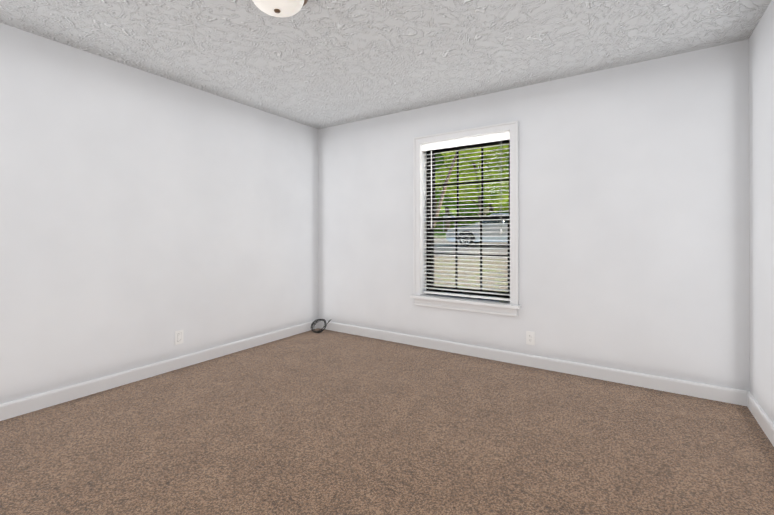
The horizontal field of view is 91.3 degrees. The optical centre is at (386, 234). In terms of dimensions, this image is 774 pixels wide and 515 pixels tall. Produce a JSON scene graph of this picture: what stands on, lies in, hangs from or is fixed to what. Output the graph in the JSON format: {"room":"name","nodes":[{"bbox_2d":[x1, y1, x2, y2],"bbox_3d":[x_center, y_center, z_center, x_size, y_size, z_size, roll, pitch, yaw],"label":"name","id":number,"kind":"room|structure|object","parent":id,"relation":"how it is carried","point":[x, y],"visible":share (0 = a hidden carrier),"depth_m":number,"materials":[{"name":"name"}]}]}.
{"room":"empty bedroom","nodes":[
{"label":"empty bedroom","id":0,"kind":"room"},
{"bbox_2d":[0,23,317,403],"bbox_3d":[-2.069,-0.080,2.921,0.150,2.440,4.670,0,0,33],"label":"wall","id":1,"kind":"structure","parent":0,"point":[144,216],"depth_m":2.93,"materials":[{"name":"paint"}]},
{"bbox_2d":[0,321,317,420],"bbox_3d":[-2.020,1.091,2.844,0.015,0.098,4.300,0,0,33],"label":"baseboard","id":2,"kind":"structure","parent":1,"relation":"attached to","point":[15,408],"depth_m":2.92,"materials":[{"name":"white wood"}]},
{"bbox_2d":[175,330,182,344],"bbox_3d":[-1.773,0.876,3.227,0.008,0.115,0.070,0,0,33],"label":"electrical outlet","id":3,"kind":"object","parent":1,"relation":"attached to","point":[179,337],"visible":1,"depth_m":3.22,"materials":[{"name":"white plastic"}]},
{"bbox_2d":[0,0,770,128],"bbox_3d":[-0.378,-1.362,1.815,4.194,0.120,4.670,0,0,33],"label":"ceiling","id":4,"kind":"structure","parent":0,"point":[318,64],"depth_m":2.54,"materials":[{"name":"paint"}]},
{"bbox_2d":[252,0,307,16],"bbox_3d":[-0.568,-1.226,1.958,0.356,0.152,0.356,0,0,33],"label":"ceiling light","id":5,"kind":"object","parent":4,"relation":"attached to","point":[281,8],"visible":1,"depth_m":1.95,"materials":[{"name":"white glass"}]},
{"bbox_2d":[0,328,773,514],"bbox_3d":[-0.378,1.188,1.810,4.194,0.100,4.670,0,0,33],"label":"floor","id":6,"kind":"structure","parent":0,"point":[324,422],"depth_m":2.06,"materials":[{"name":"carpet"}]},
{"bbox_2d":[311,319,327,332],"bbox_3d":[-0.782,1.070,4.434,0.240,0.144,0.150,0,0,33],"label":"cord","id":7,"kind":"object","parent":6,"relation":"on","point":[320,330],"visible":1,"depth_m":4.44,"materials":[{"name":"black plastic"}]},
{"bbox_2d":[318,39,749,390],"bbox_3d":[0.841,-0.078,3.674,3.894,2.440,0.220,0,0,33],"label":"wall","id":8,"kind":"structure","parent":0,"point":[633,217],"depth_m":3.00,"materials":[{"name":"paint"}]},
{"bbox_2d":[410,121,520,316],"bbox_3d":[0.767,-0.138,3.687,1.085,1.720,0.280,0,0,33],"label":"window unit","id":9,"kind":"structure","parent":8,"relation":"in","point":[480,305],"depth_m":3.72,"materials":[{"name":"white wood"}]},
{"bbox_2d":[422,132,509,300],"bbox_3d":[0.744,-0.161,3.651,0.887,1.521,0.095,0,0,33],"label":"window blind","id":10,"kind":"object","parent":9,"relation":"attached to","point":[501,137],"visible":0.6,"depth_m":3.63,"materials":[{"name":"white plastic"}]},
{"bbox_2d":[526,331,534,344],"bbox_3d":[1.242,0.896,3.273,0.070,0.115,0.007,0,0,33],"label":"electrical outlet","id":11,"kind":"object","parent":8,"relation":"attached to","point":[530,337],"visible":1,"depth_m":3.27,"materials":[{"name":"white plastic"}]},
{"bbox_2d":[318,321,746,405],"bbox_3d":[0.777,1.092,3.573,3.864,0.098,0.015,0,0,33],"label":"baseboard","id":12,"kind":"structure","parent":8,"relation":"attached to","point":[712,392],"depth_m":3.11,"materials":[{"name":"white wood"}]},
{"bbox_2d":[749,0,773,423],"bbox_3d":[1.313,-0.085,0.704,0.150,2.440,4.670,0,0,33],"label":"wall","id":13,"kind":"structure","parent":0,"point":[761,197],"depth_m":2.26,"materials":[{"name":"paint"}]},
{"bbox_2d":[747,391,773,446],"bbox_3d":[1.225,1.087,0.718,0.015,0.098,4.300,0,0,33],"label":"baseboard","id":14,"kind":"structure","parent":13,"relation":"attached to","point":[763,420],"depth_m":2.24,"materials":[{"name":"white wood"}]},
{"label":"outside","id":15,"kind":"structure","parent":0,"visible":0},
{"bbox_2d":[434,231,507,291],"bbox_3d":[6.187,-1.026,51.866,120.000,7.533,86.270,0,0,33],"label":"ground","id":16,"kind":"structure","parent":15,"point":[471,261],"depth_m":11.90,"materials":[{"name":"grey concrete"}]},
{"bbox_2d":[435,190,437,211],"bbox_3d":[4.890,-6.837,36.665,11.773,12.612,10.755,0,0,33],"label":"tree","id":17,"kind":"object","parent":16,"relation":"on","point":[436,204],"depth_m":36.67,"materials":[{"name":"green plant"}]},
{"bbox_2d":[434,150,456,227],"bbox_3d":[3.228,-4.219,12.632,7.977,10.419,7.993,0,0,33],"label":"tree","id":18,"kind":"object","parent":16,"relation":"on","point":[444,188],"depth_m":13.31,"materials":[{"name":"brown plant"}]},
{"bbox_2d":[443,216,454,231],"bbox_3d":[4.956,-0.849,30.105,1.060,1.300,0.060,0,0,33],"label":"sign","id":19,"kind":"object","parent":16,"relation":"on","point":[447,217],"depth_m":30.21,"materials":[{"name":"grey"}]},
{"bbox_2d":[435,154,487,230],"bbox_3d":[6.060,-5.556,32.089,9.116,10.808,8.430,0,0,33],"label":"tree","id":20,"kind":"object","parent":16,"relation":"on","point":[461,204],"depth_m":29.65,"materials":[{"name":"green plant"}]},
{"bbox_2d":[434,209,508,230],"bbox_3d":[6.936,-0.989,31.781,29.614,2.300,3.905,0,0,33],"label":"bushes","id":21,"kind":"object","parent":16,"relation":"on","point":[459,222],"depth_m":31.20,"materials":[{"name":"green plant"}]},
{"bbox_2d":[435,143,508,216],"bbox_3d":[5.879,-4.919,26.234,8.403,9.935,8.760,0,0,33],"label":"tree","id":22,"kind":"object","parent":16,"relation":"on","point":[495,192],"depth_m":25.65,"materials":[{"name":"green plant"}]},
{"bbox_2d":[446,213,508,246],"bbox_3d":[5.177,-0.237,17.305,4.713,1.561,1.948,0,0,30],"label":"car","id":23,"kind":"object","parent":16,"relation":"on","point":[493,228],"depth_m":16.90,"materials":[{"name":"grey paint"}]},
{"bbox_2d":[474,204,508,214],"bbox_3d":[10.339,-8.410,44.073,14.187,14.526,12.930,0,0,33],"label":"tree","id":24,"kind":"object","parent":16,"relation":"on","point":[495,209],"depth_m":41.11,"materials":[{"name":"green plant"}]},
{"bbox_2d":[489,168,507,212],"bbox_3d":[9.804,-7.614,37.477,12.337,13.652,11.034,0,0,33],"label":"tree","id":25,"kind":"object","parent":16,"relation":"on","point":[490,209],"depth_m":37.16,"materials":[{"name":"green plant"}]},
{"bbox_2d":[491,147,508,171],"bbox_3d":[10.850,-4.710,25.165,9.670,9.145,8.152,0,0,33],"label":"tree","id":26,"kind":"object","parent":16,"relation":"on","point":[507,160],"depth_m":25.92,"materials":[{"name":"green plant"}]},
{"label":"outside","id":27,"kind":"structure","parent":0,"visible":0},
{"bbox_2d":[439,206,460,215],"bbox_3d":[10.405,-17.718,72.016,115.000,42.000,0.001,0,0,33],"label":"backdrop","id":28,"kind":"structure","parent":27,"point":[453,210],"depth_m":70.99,"materials":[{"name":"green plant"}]}
]}

